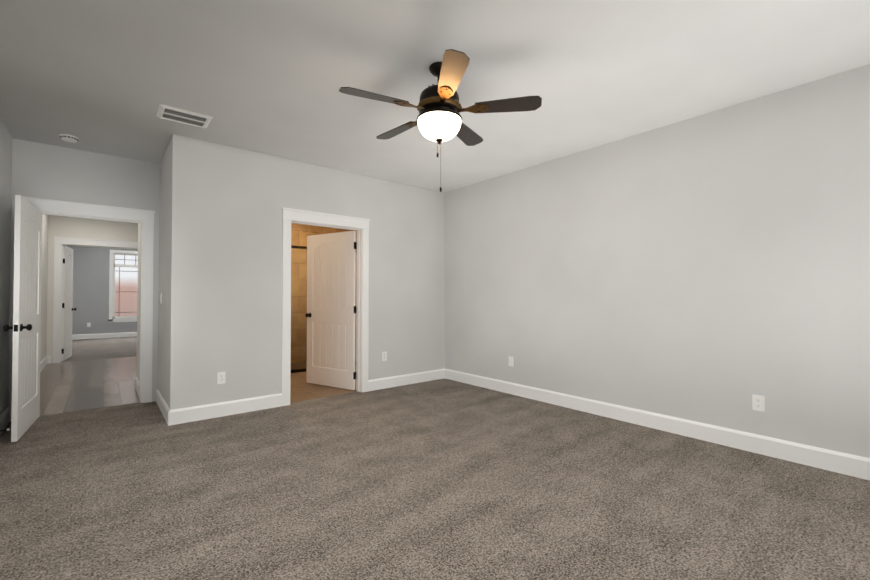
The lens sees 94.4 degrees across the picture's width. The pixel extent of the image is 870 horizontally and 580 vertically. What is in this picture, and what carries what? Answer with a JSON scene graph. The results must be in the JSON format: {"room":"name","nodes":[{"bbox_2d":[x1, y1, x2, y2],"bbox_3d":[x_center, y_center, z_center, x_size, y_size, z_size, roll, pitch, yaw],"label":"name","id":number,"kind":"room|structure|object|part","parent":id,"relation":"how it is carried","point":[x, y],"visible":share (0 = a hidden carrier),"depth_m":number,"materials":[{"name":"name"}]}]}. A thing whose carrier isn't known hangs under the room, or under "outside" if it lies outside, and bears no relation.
{"room":"empty bedroom","nodes":[
{"label":"empty bedroom","id":0,"kind":"room"},
{"bbox_2d":[0,118,11,415],"bbox_3d":[-2.212,-0.141,1.501,0.120,2.740,6.350,1,-1,-39],"label":"wall","id":1,"kind":"structure","parent":0,"point":[5,182],"depth_m":3.69,"materials":[{"name":"paint"}]},
{"bbox_2d":[0,407,9,433],"bbox_3d":[-2.159,1.159,1.525,0.016,0.140,6.110,1,-1,-39],"label":"baseboard","id":2,"kind":"structure","parent":1,"relation":"attached to","point":[5,418],"depth_m":3.69,"materials":[{"name":"white"}]},
{"bbox_2d":[40,214,47,361],"bbox_3d":[-5.628,-0.081,5.534,0.120,2.740,4.220,1,-1,-39],"label":"wall","id":3,"kind":"structure","parent":0,"point":[43,353],"depth_m":6.82,"materials":[{"name":"paint"}]},
{"bbox_2d":[40,356,47,371],"bbox_3d":[-5.581,1.220,5.566,0.016,0.140,4.200,1,-1,-39],"label":"baseboard","id":4,"kind":"structure","parent":3,"relation":"attached to","point":[43,362],"depth_m":6.69,"materials":[{"name":"white wood"}]},
{"bbox_2d":[0,401,166,451],"bbox_3d":[-3.378,1.314,3.830,1.310,0.100,1.120,1,-1,-39],"label":"floor","id":5,"kind":"structure","parent":0,"point":[54,428],"depth_m":3.79,"materials":[{"name":"grey carpet"}]},
{"bbox_2d":[8,138,159,406],"bbox_3d":[-3.688,-0.099,4.321,1.190,2.740,0.120,1,-1,-39],"label":"wall","id":6,"kind":"structure","parent":0,"point":[45,171],"depth_m":4.25,"materials":[{"name":"paint"}]},
{"bbox_2d":[3,195,42,441],"bbox_3d":[-3.698,0.234,3.667,0.171,2.030,0.858,1,-1,-36],"label":"entry door","id":7,"kind":"structure","parent":6,"relation":"in","point":[26,328],"depth_m":3.54,"materials":[{"name":"painted wood"},{"name":"black metal"}]},
{"bbox_2d":[22,196,154,402],"bbox_3d":[-3.676,0.180,4.327,1.076,2.181,0.182,1,-1,-39],"label":"door frame","id":8,"kind":"structure","parent":6,"relation":"attached to","point":[145,218],"depth_m":4.55,"materials":[{"name":"white wood"}]},
{"bbox_2d":[40,356,139,415],"bbox_3d":[-4.339,1.355,6.575,3.460,0.100,4.340,1,-1,-39],"label":"floor","id":9,"kind":"structure","parent":0,"point":[65,398],"depth_m":5.43,"materials":[{"name":"grey tile"}]},
{"bbox_2d":[46,215,137,362],"bbox_3d":[-6.175,-0.045,7.895,6.000,2.740,0.120,1,-1,-39],"label":"wall","id":10,"kind":"structure","parent":0,"point":[65,226],"depth_m":7.43,"materials":[{"name":"paint"}]},
{"bbox_2d":[61,245,75,360],"bbox_3d":[-7.058,0.245,7.740,0.171,2.130,0.768,1,-1,-34],"label":"hall door","id":11,"kind":"structure","parent":10,"relation":"in","point":[67,299],"depth_m":7.66,"materials":[{"name":"white wood"}]},
{"bbox_2d":[53,236,137,362],"bbox_3d":[-6.229,0.183,7.847,1.756,2.281,0.182,1,-1,-39],"label":"door frame","id":12,"kind":"structure","parent":10,"relation":"attached to","point":[59,242],"depth_m":7.30,"materials":[{"name":"white wood"}]},
{"bbox_2d":[61,337,136,361],"bbox_3d":[-7.784,1.404,9.826,6.240,0.100,5.060,1,-1,-39],"label":"floor","id":13,"kind":"structure","parent":0,"point":[99,348],"depth_m":9.27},
{"bbox_2d":[65,245,137,334],"bbox_3d":[-9.355,0.013,11.753,6.000,2.740,0.120,1,-1,-39],"label":"wall","id":14,"kind":"structure","parent":0,"point":[91,285],"depth_m":11.40,"materials":[{"name":"paint"}]},
{"bbox_2d":[72,332,136,339],"bbox_3d":[-9.312,1.312,11.681,6.000,0.140,0.016,1,-1,-39],"label":"baseboard","id":15,"kind":"structure","parent":14,"relation":"attached to","point":[102,335],"depth_m":11.54,"materials":[{"name":"white wood"}]},
{"bbox_2d":[108,250,137,321],"bbox_3d":[-8.740,-0.106,12.203,1.790,2.100,0.110,1,-1,-39],"label":"room window","id":16,"kind":"structure","parent":14,"relation":"in","point":[123,279],"depth_m":11.87,"materials":[{"name":"white"}]},
{"bbox_2d":[137,223,140,382],"bbox_3d":[-3.614,-0.088,5.056,0.139,2.740,0.919,1,-1,-39],"label":"wall","id":17,"kind":"structure","parent":0,"point":[139,301],"depth_m":5.12,"materials":[{"name":"paint"}]},
{"bbox_2d":[135,376,139,399],"bbox_3d":[-3.680,1.211,4.995,0.016,0.140,0.900,1,-1,-39],"label":"baseboard","id":18,"kind":"structure","parent":17,"relation":"attached to","point":[137,385],"depth_m":4.96,"materials":[{"name":"white wood"}]},
{"bbox_2d":[158,139,170,406],"bbox_3d":[-3.348,-0.090,4.938,0.120,2.740,2.640,1,-1,-39],"label":"wall","id":19,"kind":"structure","parent":0,"point":[164,272],"depth_m":4.21,"materials":[{"name":"paint"}]},
{"bbox_2d":[156,389,169,425],"bbox_3d":[-2.835,1.199,4.191,0.016,0.140,1.136,1,-1,-39],"label":"baseboard","id":20,"kind":"structure","parent":19,"relation":"attached to","point":[163,406],"depth_m":4.06,"materials":[{"name":"white wood"}]},
{"bbox_2d":[169,134,444,409],"bbox_3d":[-1.204,-0.090,4.917,3.400,2.740,0.120,1,-1,-39],"label":"wall","id":21,"kind":"structure","parent":0,"point":[228,203],"depth_m":4.30,"materials":[{"name":"paint"}]},
{"bbox_2d":[217,372,225,383],"bbox_3d":[-2.143,0.882,4.044,0.074,0.118,0.010,1,-1,-39],"label":"electrical outlet","id":22,"kind":"object","parent":21,"relation":"attached to","point":[221,377],"visible":1,"depth_m":4.04,"materials":[{"name":"white plastic"}]},
{"bbox_2d":[170,393,281,424],"bbox_3d":[-2.075,1.198,4.091,1.031,0.140,0.016,1,-1,-39],"label":"baseboard","id":23,"kind":"structure","parent":21,"relation":"attached to","point":[198,413],"depth_m":4.05,"materials":[{"name":"white wood"}]},
{"bbox_2d":[282,207,369,405],"bbox_3d":[-1.307,0.188,4.828,1.101,2.181,0.182,1,-1,-39],"label":"door frame","id":24,"kind":"structure","parent":21,"relation":"attached to","point":[360,226],"depth_m":4.88,"materials":[{"name":"white wood"}]},
{"bbox_2d":[305,231,356,389],"bbox_3d":[-1.394,0.260,5.372,0.878,2.030,0.171,-1,-1,31],"label":"bathroom door","id":25,"kind":"structure","parent":21,"relation":"in","point":[331,286],"depth_m":5.34,"materials":[{"name":"white wood"}]},
{"bbox_2d":[382,351,386,360],"bbox_3d":[-0.661,0.865,5.266,0.074,0.118,0.010,1,-1,-39],"label":"electrical outlet","id":26,"kind":"object","parent":21,"relation":"attached to","point":[384,356],"visible":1,"depth_m":5.26,"materials":[{"name":"white plastic"}]},
{"bbox_2d":[368,369,444,390],"bbox_3d":[-0.349,1.219,5.514,1.296,0.140,0.016,1,-1,-39],"label":"baseboard","id":27,"kind":"structure","parent":21,"relation":"attached to","point":[394,381],"depth_m":5.46,"materials":[{"name":"white wood"}]},
{"bbox_2d":[291,223,353,246],"bbox_3d":[-2.914,-0.058,7.084,3.520,2.740,0.120,1,-1,-39],"label":"wall","id":28,"kind":"structure","parent":0,"point":[300,233],"depth_m":7.45,"materials":[{"name":"tile"}]},
{"bbox_2d":[290,365,356,402],"bbox_3d":[-2.055,1.347,6.021,3.520,0.100,2.820,1,-1,-39],"label":"floor","id":29,"kind":"structure","parent":0,"point":[301,389],"depth_m":5.15,"materials":[{"name":"beige tile"}]},
{"bbox_2d":[291,245,355,372],"bbox_3d":[-1.795,0.305,6.665,1.900,1.998,0.073,1,-1,-39],"label":"shower enclosure","id":30,"kind":"object","parent":29,"relation":"on","point":[298,308],"depth_m":6.39,"materials":[{"name":"beige tile"}]},
{"bbox_2d":[0,378,869,579],"bbox_3d":[-0.019,1.294,2.523,4.830,0.100,5.170,1,-1,-39],"label":"floor carpet","id":31,"kind":"object","parent":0,"point":[444,479],"visible":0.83,"depth_m":2.37,"materials":[{"name":"grey carpet"}]},
{"bbox_2d":[0,0,869,191],"bbox_3d":[-0.916,-1.529,3.653,4.830,0.100,7.990,1,-1,-39],"label":"ceiling","id":32,"kind":"structure","parent":0,"point":[269,77],"depth_m":2.72,"materials":[{"name":"paint"}]},
{"bbox_2d":[59,134,78,142],"bbox_3d":[-3.522,-1.454,3.882,0.140,0.043,0.140,1,-1,-39],"label":"smoke detector","id":33,"kind":"object","parent":32,"relation":"attached to","point":[69,138],"visible":1,"depth_m":3.85,"materials":[{"name":"white plastic"}]},
{"bbox_2d":[156,104,212,127],"bbox_3d":[-2.143,-1.475,3.451,0.380,0.014,0.300,1,-1,-39],"label":"ceiling vent","id":34,"kind":"object","parent":32,"relation":"in","point":[182,116],"visible":1,"depth_m":3.42,"materials":[{"name":"white metal"}]},
{"bbox_2d":[339,49,541,191],"bbox_3d":[-0.006,-1.074,2.719,1.280,0.838,1.244,1,-1,-39],"label":"fan","id":35,"kind":"object","parent":32,"relation":"hanging from","point":[448,71],"depth_m":2.59,"materials":[{"name":"brown wood"}]},
{"bbox_3d":[0.029,-1.072,2.696,0.292,0.128,0.292,1,-1,-39],"label":"main fan shade","id":36,"kind":"part","parent":35,"relation":"part of","materials":[{"name":"white glass"}]},
{"bbox_2d":[445,64,869,457],"bbox_3d":[0.901,-0.087,5.130,0.120,2.740,7.990,1,-1,-39],"label":"wall","id":37,"kind":"structure","parent":0,"point":[712,268],"depth_m":3.43,"materials":[{"name":"paint"}]},
{"bbox_2d":[508,356,513,366],"bbox_3d":[0.936,0.881,4.970,0.010,0.118,0.074,1,-1,-39],"label":"electrical outlet","id":38,"kind":"object","parent":37,"relation":"attached to","point":[510,361],"visible":1,"depth_m":4.97,"materials":[{"name":"white plastic"}]},
{"bbox_2d":[445,369,869,479],"bbox_3d":[1.726,1.196,4.002,0.016,0.140,4.990,1,-1,-39],"label":"baseboard","id":39,"kind":"structure","parent":37,"relation":"attached to","point":[838,462],"depth_m":3.40,"materials":[{"name":"white wood"}]},
{"bbox_2d":[752,394,764,411],"bbox_3d":[2.482,0.868,3.095,0.010,0.118,0.074,1,-1,-39],"label":"electrical outlet","id":40,"kind":"object","parent":37,"relation":"attached to","point":[758,402],"visible":1,"depth_m":3.09,"materials":[{"name":"white plastic"}]}
]}

